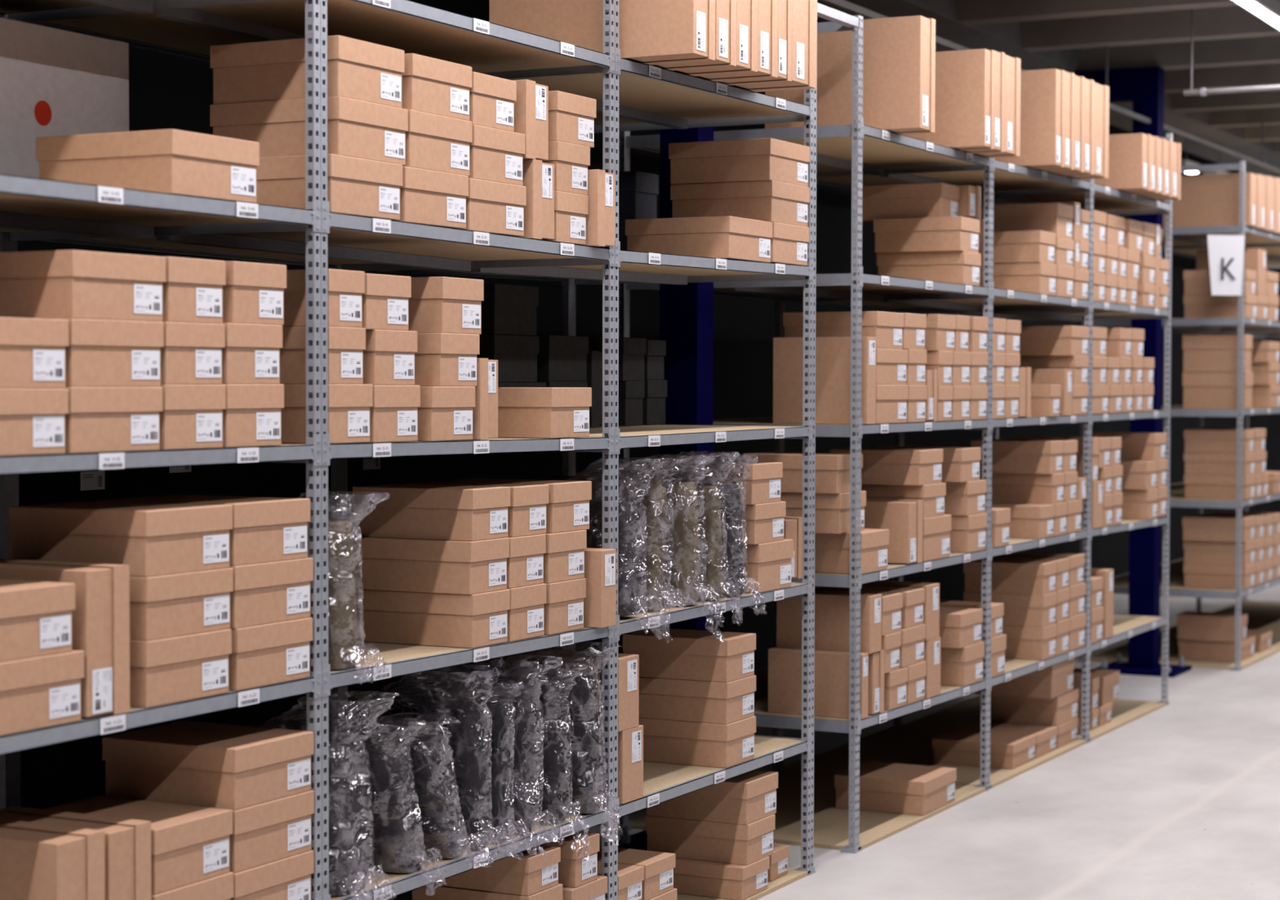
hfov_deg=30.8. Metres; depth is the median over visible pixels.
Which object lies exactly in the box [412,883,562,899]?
cardboard box
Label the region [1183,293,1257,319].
cardboard box
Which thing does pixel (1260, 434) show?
cardboard box
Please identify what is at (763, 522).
cardboard box
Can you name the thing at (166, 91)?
wall
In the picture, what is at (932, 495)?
cardboard box
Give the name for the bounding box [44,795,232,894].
cardboard box
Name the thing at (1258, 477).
cardboard box
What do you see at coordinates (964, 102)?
cardboard box
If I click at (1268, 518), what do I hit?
cardboard box
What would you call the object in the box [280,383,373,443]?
cardboard box
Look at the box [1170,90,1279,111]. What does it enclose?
ceiling beam
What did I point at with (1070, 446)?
cardboard box
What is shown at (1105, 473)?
cardboard box
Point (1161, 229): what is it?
cardboard box
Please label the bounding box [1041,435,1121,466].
cardboard box
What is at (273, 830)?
cardboard box
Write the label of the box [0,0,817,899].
shelving rack
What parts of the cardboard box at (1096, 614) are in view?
lid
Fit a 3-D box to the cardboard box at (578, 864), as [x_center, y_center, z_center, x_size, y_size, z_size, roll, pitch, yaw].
[-0.260,0.960,5.515,0.310,0.109,0.114,1,2,27]
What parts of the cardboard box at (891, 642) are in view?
lid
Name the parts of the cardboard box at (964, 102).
lid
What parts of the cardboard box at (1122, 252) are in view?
lid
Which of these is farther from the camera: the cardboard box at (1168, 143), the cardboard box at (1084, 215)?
the cardboard box at (1168, 143)
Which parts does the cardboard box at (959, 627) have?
lid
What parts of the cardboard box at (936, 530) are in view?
lid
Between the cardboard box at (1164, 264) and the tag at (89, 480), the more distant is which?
the cardboard box at (1164, 264)
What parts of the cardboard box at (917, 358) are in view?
lid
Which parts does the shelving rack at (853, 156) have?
rail, rail, rail, rail, rail, rail, rail, rail, rail, rail, rail, rail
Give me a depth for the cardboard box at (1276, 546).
12.09 m
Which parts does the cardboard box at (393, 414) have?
lid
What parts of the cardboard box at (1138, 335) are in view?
lid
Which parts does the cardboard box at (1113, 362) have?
lid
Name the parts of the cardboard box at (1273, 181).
lid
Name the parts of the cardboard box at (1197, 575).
lid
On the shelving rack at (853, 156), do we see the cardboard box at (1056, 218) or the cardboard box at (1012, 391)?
the cardboard box at (1012, 391)
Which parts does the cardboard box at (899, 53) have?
lid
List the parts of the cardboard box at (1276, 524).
lid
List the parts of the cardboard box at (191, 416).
lid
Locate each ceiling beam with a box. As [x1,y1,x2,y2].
[1021,5,1279,51]
[1077,35,1279,71]
[1164,62,1279,93]
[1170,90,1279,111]
[1208,106,1279,128]
[1243,124,1279,142]
[1274,140,1279,154]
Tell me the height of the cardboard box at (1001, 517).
0.130 m
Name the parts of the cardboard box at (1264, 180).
lid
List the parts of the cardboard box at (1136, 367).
lid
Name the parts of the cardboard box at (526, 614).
lid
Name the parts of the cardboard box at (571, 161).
lid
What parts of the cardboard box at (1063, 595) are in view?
lid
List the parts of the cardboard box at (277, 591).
lid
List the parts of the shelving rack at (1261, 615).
rail, rail, rail, rail, rail, rail, rail, rail, rail, rail, rail, rail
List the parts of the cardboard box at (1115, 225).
lid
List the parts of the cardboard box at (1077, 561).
lid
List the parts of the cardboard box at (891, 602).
lid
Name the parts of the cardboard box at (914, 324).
lid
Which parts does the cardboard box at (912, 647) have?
lid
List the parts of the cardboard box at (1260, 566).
lid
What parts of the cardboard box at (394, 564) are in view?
lid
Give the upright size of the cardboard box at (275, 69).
0.117 m
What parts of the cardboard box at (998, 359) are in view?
lid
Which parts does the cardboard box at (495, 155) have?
lid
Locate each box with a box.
[0,249,165,321]
[0,316,68,388]
[0,387,68,456]
[0,558,129,717]
[0,578,75,662]
[0,649,84,735]
[0,805,151,899]
[0,818,105,899]
[8,500,232,577]
[17,386,162,453]
[35,128,259,203]
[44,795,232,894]
[48,318,164,386]
[102,494,310,565]
[102,720,314,809]
[128,567,233,640]
[129,628,231,707]
[151,871,233,899]
[156,384,226,449]
[160,321,225,384]
[162,256,225,324]
[209,96,408,164]
[210,35,404,107]
[219,322,282,383]
[222,261,286,324]
[222,383,284,447]
[228,617,312,690]
[229,557,313,628]
[229,790,314,872]
[230,849,314,899]
[256,153,402,220]
[280,326,365,383]
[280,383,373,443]
[281,268,364,327]
[352,483,510,541]
[353,536,509,594]
[355,588,510,648]
[362,273,411,330]
[363,329,417,385]
[366,385,420,442]
[397,166,468,228]
[401,53,471,120]
[402,109,471,176]
[402,481,548,537]
[408,276,483,333]
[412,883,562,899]
[413,333,479,386]
[417,386,475,440]
[431,844,560,896]
[437,478,591,533]
[460,177,526,236]
[467,357,497,439]
[468,124,524,185]
[469,71,516,132]
[476,334,538,382]
[478,283,538,335]
[488,0,715,65]
[497,382,546,386]
[497,386,591,438]
[506,533,546,588]
[506,582,546,641]
[507,648,639,731]
[511,79,548,159]
[518,159,554,239]
[536,334,588,381]
[537,381,587,386]
[542,140,590,195]
[542,191,588,244]
[542,831,599,887]
[543,529,586,582]
[543,577,586,635]
[548,90,596,147]
[562,875,607,899]
[583,547,616,627]
[584,168,614,246]
[586,350,602,426]
[588,337,646,380]
[597,844,675,899]
[597,860,644,899]
[599,724,643,804]
[618,170,658,223]
[618,223,626,250]
[618,380,644,425]
[622,627,755,682]
[625,215,772,262]
[639,675,755,724]
[639,715,755,768]
[642,379,666,424]
[644,339,666,379]
[644,813,775,865]
[646,769,777,824]
[648,888,677,899]
[649,0,736,70]
[649,460,782,504]
[668,137,809,186]
[670,180,809,226]
[671,0,757,75]
[673,855,769,899]
[693,0,777,81]
[716,0,791,84]
[728,0,817,92]
[741,501,786,544]
[742,452,862,493]
[742,538,793,592]
[764,15,935,134]
[767,844,789,881]
[768,647,868,719]
[770,222,808,266]
[773,336,875,423]
[776,591,881,653]
[780,490,866,533]
[782,311,903,349]
[783,515,802,577]
[814,528,888,573]
[814,588,902,635]
[815,585,924,628]
[829,447,942,484]
[834,760,956,815]
[856,580,939,640]
[857,182,959,222]
[861,482,946,518]
[864,498,923,563]
[867,649,884,714]
[873,216,979,253]
[875,348,907,384]
[875,384,908,423]
[876,250,981,285]
[880,445,981,482]
[881,631,901,673]
[884,666,907,710]
[899,623,925,667]
[902,48,994,150]
[902,312,926,349]
[902,348,926,385]
[905,660,926,704]
[906,385,927,422]
[922,514,951,561]
[924,313,955,351]
[924,350,952,386]
[924,368,937,421]
[924,636,940,697]
[932,728,1036,768]
[937,386,953,421]
[939,600,1004,637]
[939,606,982,648]
[940,641,984,686]
[941,479,986,515]
[949,512,986,552]
[951,351,971,385]
[951,385,970,420]
[954,315,969,351]
[956,184,981,218]
[960,720,1057,758]
[961,49,1004,153]
[963,558,1057,595]
[963,591,1057,626]
[968,315,988,351]
[968,385,987,419]
[969,351,987,385]
[971,439,1063,473]
[973,54,1020,157]
[974,657,1074,698]
[977,219,983,286]
[978,202,1073,239]
[979,472,1064,503]
[990,688,1079,726]
[991,502,1054,538]
[991,507,1010,546]
[991,555,1070,590]
[991,633,1006,677]
[992,317,1005,353]
[992,352,1005,384]
[992,384,1005,418]
[993,230,1055,263]
[993,262,1057,295]
[993,439,1077,472]
[995,68,1064,168]
[998,717,1078,747]
[1001,551,1084,586]
[1002,623,1057,660]
[1004,319,1021,353]
[1004,353,1020,384]
[1004,384,1019,417]
[1017,366,1031,417]
[1017,435,1099,482]
[1018,355,1088,384]
[1019,325,1088,355]
[1031,368,1072,415]
[1031,384,1060,416]
[1035,71,1074,171]
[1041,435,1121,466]
[1044,75,1084,173]
[1053,236,1074,266]
[1053,502,1067,535]
[1055,264,1074,297]
[1055,587,1069,622]
[1055,617,1070,655]
[1056,78,1093,175]
[1059,201,1079,241]
[1063,471,1077,502]
[1064,81,1109,179]
[1066,499,1082,533]
[1068,582,1085,617]
[1068,613,1085,651]
[1071,384,1088,414]
[1072,240,1079,268]
[1072,267,1088,299]
[1073,667,1119,706]
[1073,672,1081,734]
[1075,477,1086,499]
[1079,240,1088,270]
[1080,208,1089,240]
[1080,480,1102,528]
[1081,133,1151,191]
[1089,675,1099,711]
[1089,708,1098,729]
[1090,568,1113,638]
[1090,576,1102,609]
[1090,606,1103,643]
[1091,431,1166,460]
[1092,326,1106,356]
[1092,355,1106,384]
[1092,384,1109,413]
[1093,209,1106,243]
[1093,241,1106,274]
[1093,273,1106,302]
[1097,437,1111,467]
[1097,466,1112,494]
[1097,702,1112,726]
[1102,493,1113,526]
[1104,244,1118,276]
[1104,275,1117,303]
[1105,213,1124,247]
[1105,327,1132,356]
[1105,356,1119,384]
[1107,384,1122,413]
[1109,465,1122,493]
[1111,492,1122,525]
[1115,277,1127,304]
[1116,246,1127,278]
[1118,356,1131,384]
[1120,459,1157,489]
[1120,488,1158,519]
[1121,384,1133,412]
[1123,218,1142,252]
[1125,248,1139,279]
[1125,278,1137,306]
[1127,135,1158,193]
[1130,328,1144,357]
[1130,357,1142,384]
[1132,384,1143,411]
[1133,137,1164,195]
[1135,458,1167,487]
[1136,283,1155,307]
[1137,255,1155,284]
[1139,222,1155,257]
[1142,139,1172,197]
[1142,357,1154,384]
[1142,384,1153,411]
[1147,141,1181,199]
[1153,224,1159,308]
[1155,485,1167,516]
[1159,285,1168,309]
[1160,228,1162,258]
[1160,257,1168,286]
[1163,172,1260,227]
[1177,610,1247,641]
[1177,634,1255,662]
[1182,334,1252,371]
[1182,371,1253,408]
[1182,514,1255,542]
[1183,269,1256,294]
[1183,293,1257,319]
[1183,429,1253,453]
[1183,452,1255,475]
[1183,474,1255,499]
[1183,539,1255,565]
[1183,563,1255,589]
[1193,427,1266,452]
[1195,248,1266,294]
[1203,513,1264,539]
[1209,512,1273,537]
[1217,511,1279,536]
[1246,629,1271,652]
[1248,362,1279,384]
[1251,341,1279,362]
[1252,384,1279,408]
[1253,537,1264,563]
[1253,560,1264,586]
[1254,450,1266,474]
[1254,474,1262,497]
[1255,173,1269,230]
[1255,293,1268,319]
[1260,472,1268,496]
[1262,536,1273,560]
[1263,558,1273,582]
[1264,175,1278,232]
[1265,471,1279,493]
[1266,271,1279,295]
[1266,294,1279,321]
[1271,534,1279,558]
[1272,556,1279,579]
[1273,177,1279,234]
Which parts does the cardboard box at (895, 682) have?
lid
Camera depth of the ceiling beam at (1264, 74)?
11.95 m
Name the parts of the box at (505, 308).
box lid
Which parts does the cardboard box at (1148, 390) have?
lid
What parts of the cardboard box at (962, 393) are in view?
lid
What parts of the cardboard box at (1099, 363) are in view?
lid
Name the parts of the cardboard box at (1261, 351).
lid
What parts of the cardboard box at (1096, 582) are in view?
lid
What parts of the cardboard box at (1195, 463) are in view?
lid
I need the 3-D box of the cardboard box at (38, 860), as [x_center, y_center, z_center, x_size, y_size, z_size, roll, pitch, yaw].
[-1.067,0.769,3.945,0.310,0.256,0.114,1,2,27]
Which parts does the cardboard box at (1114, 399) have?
lid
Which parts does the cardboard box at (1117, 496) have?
lid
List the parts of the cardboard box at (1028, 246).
lid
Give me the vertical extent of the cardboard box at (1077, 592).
0.119 m
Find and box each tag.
[80,470,104,490]
[168,465,191,472]
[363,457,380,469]
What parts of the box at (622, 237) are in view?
box lid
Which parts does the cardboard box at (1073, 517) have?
lid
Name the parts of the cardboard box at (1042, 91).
lid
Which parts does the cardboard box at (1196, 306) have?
lid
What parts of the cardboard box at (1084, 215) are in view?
lid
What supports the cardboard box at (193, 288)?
on the cardboard box at (191, 353)
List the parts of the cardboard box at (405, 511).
lid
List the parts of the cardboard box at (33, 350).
lid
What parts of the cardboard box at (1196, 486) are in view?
lid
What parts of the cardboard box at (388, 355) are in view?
lid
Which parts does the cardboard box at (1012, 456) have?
lid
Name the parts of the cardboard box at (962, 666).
lid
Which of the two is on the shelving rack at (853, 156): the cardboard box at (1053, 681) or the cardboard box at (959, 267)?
the cardboard box at (959, 267)
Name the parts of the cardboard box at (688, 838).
lid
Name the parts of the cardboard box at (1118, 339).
lid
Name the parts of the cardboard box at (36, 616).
lid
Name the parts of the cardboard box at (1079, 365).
lid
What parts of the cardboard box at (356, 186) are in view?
lid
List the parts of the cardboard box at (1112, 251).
lid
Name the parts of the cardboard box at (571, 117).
lid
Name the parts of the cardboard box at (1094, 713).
lid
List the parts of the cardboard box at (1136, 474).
lid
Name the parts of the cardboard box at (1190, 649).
lid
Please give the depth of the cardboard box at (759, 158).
6.39 m
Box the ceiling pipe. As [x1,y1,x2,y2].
[1183,8,1279,96]
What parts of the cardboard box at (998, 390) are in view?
lid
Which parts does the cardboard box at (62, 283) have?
lid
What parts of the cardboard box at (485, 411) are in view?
lid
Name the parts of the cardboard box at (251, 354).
lid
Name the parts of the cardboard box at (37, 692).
lid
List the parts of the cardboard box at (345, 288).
lid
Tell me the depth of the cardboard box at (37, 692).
3.78 m
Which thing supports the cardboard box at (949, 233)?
on the cardboard box at (959, 267)
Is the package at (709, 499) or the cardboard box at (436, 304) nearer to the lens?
the cardboard box at (436, 304)
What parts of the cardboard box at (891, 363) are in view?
lid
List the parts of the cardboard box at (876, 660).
lid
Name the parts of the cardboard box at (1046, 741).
lid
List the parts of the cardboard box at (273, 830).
lid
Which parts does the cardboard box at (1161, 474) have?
lid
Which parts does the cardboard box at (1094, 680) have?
lid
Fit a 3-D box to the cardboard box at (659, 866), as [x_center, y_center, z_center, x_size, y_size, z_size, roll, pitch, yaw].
[-0.086,1.062,5.855,0.310,0.090,0.163,1,2,28]
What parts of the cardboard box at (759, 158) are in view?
lid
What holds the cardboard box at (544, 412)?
on the shelving rack at (629, 95)
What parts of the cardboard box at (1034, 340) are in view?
lid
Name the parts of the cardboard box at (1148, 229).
lid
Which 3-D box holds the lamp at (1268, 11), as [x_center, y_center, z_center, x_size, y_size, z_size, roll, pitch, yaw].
[2.845,-1.782,9.945,0.090,0.061,29.000,1,2,27]
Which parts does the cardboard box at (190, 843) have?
lid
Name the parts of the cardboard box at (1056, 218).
lid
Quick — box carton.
[0,17,128,177]
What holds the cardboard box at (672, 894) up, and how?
on the shelving rack at (629, 95)
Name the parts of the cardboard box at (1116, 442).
lid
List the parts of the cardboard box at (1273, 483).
lid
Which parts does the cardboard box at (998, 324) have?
lid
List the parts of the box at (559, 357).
box lid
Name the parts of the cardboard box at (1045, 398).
lid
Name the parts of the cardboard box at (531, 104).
lid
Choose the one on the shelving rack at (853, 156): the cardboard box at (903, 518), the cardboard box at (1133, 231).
the cardboard box at (903, 518)
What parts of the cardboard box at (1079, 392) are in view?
lid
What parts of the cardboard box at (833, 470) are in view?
lid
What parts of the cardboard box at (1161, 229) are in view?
lid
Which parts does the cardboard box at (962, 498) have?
lid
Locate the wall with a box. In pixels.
[17,0,1279,808]
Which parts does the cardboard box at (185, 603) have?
lid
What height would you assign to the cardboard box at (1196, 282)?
0.119 m
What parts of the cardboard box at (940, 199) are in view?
lid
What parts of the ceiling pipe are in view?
hanger rod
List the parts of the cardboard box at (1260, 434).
lid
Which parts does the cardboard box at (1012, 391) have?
lid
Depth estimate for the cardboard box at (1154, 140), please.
9.46 m
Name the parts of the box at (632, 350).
box lid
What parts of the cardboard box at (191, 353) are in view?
lid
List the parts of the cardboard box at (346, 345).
lid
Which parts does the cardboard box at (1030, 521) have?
lid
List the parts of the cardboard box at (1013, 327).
lid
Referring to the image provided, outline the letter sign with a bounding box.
[1207,235,1244,295]
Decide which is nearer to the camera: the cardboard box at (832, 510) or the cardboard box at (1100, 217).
the cardboard box at (832, 510)
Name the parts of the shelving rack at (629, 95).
rail, rail, rail, rail, rail, rail, rail, rail, rail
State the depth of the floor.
7.46 m
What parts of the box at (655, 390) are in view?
box lid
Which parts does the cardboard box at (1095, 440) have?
lid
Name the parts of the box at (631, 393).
box lid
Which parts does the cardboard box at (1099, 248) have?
lid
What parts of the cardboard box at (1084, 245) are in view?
lid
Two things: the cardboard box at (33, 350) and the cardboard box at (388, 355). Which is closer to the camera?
the cardboard box at (33, 350)
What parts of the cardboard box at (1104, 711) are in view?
lid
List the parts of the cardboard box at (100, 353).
lid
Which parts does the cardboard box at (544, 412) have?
lid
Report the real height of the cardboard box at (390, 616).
0.116 m
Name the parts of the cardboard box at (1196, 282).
lid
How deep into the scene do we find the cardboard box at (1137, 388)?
9.65 m
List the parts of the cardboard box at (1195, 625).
lid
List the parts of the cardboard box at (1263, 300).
lid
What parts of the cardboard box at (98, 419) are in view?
lid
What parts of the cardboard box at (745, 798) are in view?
lid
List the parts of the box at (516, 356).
box lid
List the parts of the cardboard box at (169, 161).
lid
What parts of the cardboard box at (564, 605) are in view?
lid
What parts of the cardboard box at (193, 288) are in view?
lid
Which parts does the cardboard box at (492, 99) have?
lid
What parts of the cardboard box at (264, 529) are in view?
lid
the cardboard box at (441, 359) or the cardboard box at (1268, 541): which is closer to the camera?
the cardboard box at (441, 359)
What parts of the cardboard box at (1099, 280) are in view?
lid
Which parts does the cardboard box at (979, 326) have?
lid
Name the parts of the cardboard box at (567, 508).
lid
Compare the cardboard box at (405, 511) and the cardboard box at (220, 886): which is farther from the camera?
the cardboard box at (405, 511)
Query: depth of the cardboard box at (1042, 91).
8.27 m
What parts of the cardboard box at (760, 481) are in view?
lid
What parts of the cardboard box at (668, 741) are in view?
lid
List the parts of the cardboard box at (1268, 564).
lid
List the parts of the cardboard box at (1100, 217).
lid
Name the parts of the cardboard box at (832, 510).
lid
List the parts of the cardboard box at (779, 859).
lid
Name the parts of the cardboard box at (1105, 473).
lid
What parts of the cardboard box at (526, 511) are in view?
lid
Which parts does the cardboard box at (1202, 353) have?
box lid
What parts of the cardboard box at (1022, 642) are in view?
lid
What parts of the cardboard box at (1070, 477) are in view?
lid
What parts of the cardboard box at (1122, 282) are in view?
lid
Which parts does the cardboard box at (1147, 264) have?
lid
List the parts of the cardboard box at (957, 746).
lid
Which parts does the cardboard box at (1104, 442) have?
lid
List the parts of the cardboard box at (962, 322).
lid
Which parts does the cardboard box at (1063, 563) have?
lid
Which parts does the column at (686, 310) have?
plate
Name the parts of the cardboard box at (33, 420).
lid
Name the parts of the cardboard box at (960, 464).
lid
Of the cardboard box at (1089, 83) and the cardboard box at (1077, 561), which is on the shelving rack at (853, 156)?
the cardboard box at (1089, 83)
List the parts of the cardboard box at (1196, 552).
lid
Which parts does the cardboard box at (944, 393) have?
lid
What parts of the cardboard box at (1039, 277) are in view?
lid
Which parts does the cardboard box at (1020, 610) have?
lid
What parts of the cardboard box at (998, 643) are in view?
lid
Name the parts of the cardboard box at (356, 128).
lid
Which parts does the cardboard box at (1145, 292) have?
lid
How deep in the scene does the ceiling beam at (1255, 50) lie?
11.15 m
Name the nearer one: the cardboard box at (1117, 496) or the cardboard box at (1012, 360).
the cardboard box at (1012, 360)
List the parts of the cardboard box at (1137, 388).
lid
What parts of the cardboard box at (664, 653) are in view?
lid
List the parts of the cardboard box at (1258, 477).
lid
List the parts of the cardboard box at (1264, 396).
lid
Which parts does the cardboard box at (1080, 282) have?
lid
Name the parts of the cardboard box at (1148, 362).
lid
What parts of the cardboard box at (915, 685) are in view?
lid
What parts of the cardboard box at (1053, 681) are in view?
lid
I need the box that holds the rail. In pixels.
[820,0,1279,173]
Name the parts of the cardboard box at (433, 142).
lid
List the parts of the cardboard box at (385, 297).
lid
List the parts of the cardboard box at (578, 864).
lid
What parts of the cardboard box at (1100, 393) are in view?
lid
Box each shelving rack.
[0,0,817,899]
[617,2,1173,853]
[1077,160,1279,671]
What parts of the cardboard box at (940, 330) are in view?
lid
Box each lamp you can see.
[1181,138,1200,173]
[1203,143,1230,173]
[1231,0,1279,31]
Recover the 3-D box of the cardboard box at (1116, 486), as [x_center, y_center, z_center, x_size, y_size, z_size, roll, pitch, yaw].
[1.798,0.116,9.472,0.310,0.110,0.136,1,2,28]
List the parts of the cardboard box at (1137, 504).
lid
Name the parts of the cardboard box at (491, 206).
lid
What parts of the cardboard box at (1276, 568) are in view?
lid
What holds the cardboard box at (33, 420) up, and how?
on the shelving rack at (629, 95)
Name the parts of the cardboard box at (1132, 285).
lid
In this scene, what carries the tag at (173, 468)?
hanging from the shelving rack at (629, 95)
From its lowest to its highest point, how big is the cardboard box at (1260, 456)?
0.114 m
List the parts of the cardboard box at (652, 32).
lid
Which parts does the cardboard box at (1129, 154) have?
lid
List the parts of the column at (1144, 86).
plate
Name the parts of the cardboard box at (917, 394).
lid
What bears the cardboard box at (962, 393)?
on the shelving rack at (853, 156)
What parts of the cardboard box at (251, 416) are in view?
lid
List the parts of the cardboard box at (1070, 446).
lid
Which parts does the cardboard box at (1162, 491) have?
lid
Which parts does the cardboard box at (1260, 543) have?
lid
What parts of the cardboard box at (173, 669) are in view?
lid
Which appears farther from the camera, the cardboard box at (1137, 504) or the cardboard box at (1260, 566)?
the cardboard box at (1260, 566)
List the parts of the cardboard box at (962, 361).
lid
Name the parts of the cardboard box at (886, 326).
lid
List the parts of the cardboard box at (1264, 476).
lid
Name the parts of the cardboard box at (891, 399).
lid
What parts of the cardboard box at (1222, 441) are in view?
lid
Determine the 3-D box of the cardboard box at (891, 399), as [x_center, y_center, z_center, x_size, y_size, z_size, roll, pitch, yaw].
[0.641,-0.144,7.223,0.310,0.118,0.265,1,2,27]
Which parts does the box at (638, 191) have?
box lid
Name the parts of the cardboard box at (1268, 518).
lid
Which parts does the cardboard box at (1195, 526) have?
lid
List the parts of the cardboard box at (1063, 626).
lid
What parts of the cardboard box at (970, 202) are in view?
lid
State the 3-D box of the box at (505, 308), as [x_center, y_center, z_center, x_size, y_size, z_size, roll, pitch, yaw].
[-0.447,-0.366,6.107,0.285,0.130,0.225,1,2,27]
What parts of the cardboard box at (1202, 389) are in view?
box lid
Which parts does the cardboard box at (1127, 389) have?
lid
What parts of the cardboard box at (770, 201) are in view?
lid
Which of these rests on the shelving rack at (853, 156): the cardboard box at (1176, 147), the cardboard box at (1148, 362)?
the cardboard box at (1176, 147)
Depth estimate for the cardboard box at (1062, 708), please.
8.89 m
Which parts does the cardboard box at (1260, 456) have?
lid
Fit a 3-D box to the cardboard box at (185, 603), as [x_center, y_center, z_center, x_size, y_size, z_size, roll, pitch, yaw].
[-0.933,0.270,4.188,0.310,0.110,0.241,1,2,27]
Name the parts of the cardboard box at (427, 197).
lid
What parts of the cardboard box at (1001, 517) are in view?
lid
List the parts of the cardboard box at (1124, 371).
lid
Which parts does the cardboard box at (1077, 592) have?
lid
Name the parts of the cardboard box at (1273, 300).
lid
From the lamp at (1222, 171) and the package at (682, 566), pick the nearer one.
the package at (682, 566)
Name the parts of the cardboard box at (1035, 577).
lid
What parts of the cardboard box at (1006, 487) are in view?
lid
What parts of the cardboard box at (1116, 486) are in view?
lid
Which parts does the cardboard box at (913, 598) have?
lid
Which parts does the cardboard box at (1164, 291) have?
lid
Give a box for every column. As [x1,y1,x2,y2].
[617,126,713,850]
[1073,66,1191,676]
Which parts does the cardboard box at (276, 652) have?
lid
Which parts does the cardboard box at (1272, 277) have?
lid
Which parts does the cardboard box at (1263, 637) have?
lid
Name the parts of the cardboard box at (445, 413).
lid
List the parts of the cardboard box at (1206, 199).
lid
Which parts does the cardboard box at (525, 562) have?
lid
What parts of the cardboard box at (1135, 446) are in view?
lid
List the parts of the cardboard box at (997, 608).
lid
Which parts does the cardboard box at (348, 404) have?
lid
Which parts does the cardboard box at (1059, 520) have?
lid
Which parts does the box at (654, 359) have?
box lid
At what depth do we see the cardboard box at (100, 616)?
3.92 m
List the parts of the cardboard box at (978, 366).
lid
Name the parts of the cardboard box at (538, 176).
lid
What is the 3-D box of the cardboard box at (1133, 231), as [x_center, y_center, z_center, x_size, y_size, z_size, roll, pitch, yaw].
[1.912,-0.887,9.661,0.310,0.124,0.210,1,2,27]
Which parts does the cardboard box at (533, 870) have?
lid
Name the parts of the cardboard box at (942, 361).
lid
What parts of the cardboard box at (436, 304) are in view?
lid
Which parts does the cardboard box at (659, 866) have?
lid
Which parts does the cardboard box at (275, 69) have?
lid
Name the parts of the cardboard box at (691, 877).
lid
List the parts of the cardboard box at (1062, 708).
lid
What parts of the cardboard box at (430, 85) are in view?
lid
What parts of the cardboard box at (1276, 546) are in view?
lid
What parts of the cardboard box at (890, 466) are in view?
lid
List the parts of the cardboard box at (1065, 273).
lid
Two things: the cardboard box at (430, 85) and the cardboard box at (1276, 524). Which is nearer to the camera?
the cardboard box at (430, 85)
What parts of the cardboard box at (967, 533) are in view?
lid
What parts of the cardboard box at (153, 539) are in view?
lid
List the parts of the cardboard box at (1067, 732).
lid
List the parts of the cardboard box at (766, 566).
lid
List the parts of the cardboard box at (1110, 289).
lid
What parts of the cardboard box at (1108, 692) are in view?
lid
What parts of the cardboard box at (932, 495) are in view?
lid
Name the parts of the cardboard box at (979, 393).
lid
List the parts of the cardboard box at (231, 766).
lid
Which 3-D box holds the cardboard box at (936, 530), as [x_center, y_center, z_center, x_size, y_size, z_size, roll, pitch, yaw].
[0.829,0.283,7.601,0.310,0.138,0.254,1,2,27]
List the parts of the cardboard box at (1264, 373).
lid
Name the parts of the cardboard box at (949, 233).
lid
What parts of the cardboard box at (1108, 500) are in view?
lid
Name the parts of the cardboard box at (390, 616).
lid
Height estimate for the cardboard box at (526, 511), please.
0.111 m
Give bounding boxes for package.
[260,694,394,895]
[298,491,385,684]
[328,712,489,863]
[328,715,439,884]
[345,670,504,849]
[384,678,542,850]
[411,655,564,837]
[441,663,587,844]
[471,645,618,841]
[551,457,687,608]
[570,458,657,619]
[622,454,721,635]
[646,450,739,625]
[666,455,763,604]
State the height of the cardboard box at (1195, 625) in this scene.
0.125 m
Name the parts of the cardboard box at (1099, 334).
lid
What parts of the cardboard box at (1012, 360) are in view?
lid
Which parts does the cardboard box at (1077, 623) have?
lid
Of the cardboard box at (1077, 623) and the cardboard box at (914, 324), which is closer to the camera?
the cardboard box at (914, 324)
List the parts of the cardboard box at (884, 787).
lid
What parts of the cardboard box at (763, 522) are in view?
lid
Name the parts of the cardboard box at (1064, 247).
lid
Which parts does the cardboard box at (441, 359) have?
lid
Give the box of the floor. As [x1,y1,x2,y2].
[386,583,1279,899]
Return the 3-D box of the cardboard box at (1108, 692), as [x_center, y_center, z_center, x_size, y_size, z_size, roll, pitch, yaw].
[1.800,0.976,9.614,0.310,0.120,0.244,1,2,27]
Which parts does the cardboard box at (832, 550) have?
lid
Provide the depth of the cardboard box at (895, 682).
7.22 m
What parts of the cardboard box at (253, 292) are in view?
lid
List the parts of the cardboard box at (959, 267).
lid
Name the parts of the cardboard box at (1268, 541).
lid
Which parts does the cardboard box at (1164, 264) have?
lid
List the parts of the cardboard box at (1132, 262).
lid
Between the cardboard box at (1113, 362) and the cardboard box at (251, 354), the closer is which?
the cardboard box at (251, 354)
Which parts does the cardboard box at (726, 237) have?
lid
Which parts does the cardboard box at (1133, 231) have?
lid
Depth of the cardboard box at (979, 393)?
7.87 m
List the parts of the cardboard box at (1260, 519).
lid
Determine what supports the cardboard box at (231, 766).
on the cardboard box at (273, 830)
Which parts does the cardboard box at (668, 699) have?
lid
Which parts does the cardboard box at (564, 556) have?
lid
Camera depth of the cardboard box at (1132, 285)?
9.55 m
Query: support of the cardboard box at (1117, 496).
on the shelving rack at (853, 156)
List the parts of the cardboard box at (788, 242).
lid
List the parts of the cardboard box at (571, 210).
lid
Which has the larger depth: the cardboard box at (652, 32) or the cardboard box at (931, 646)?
the cardboard box at (931, 646)

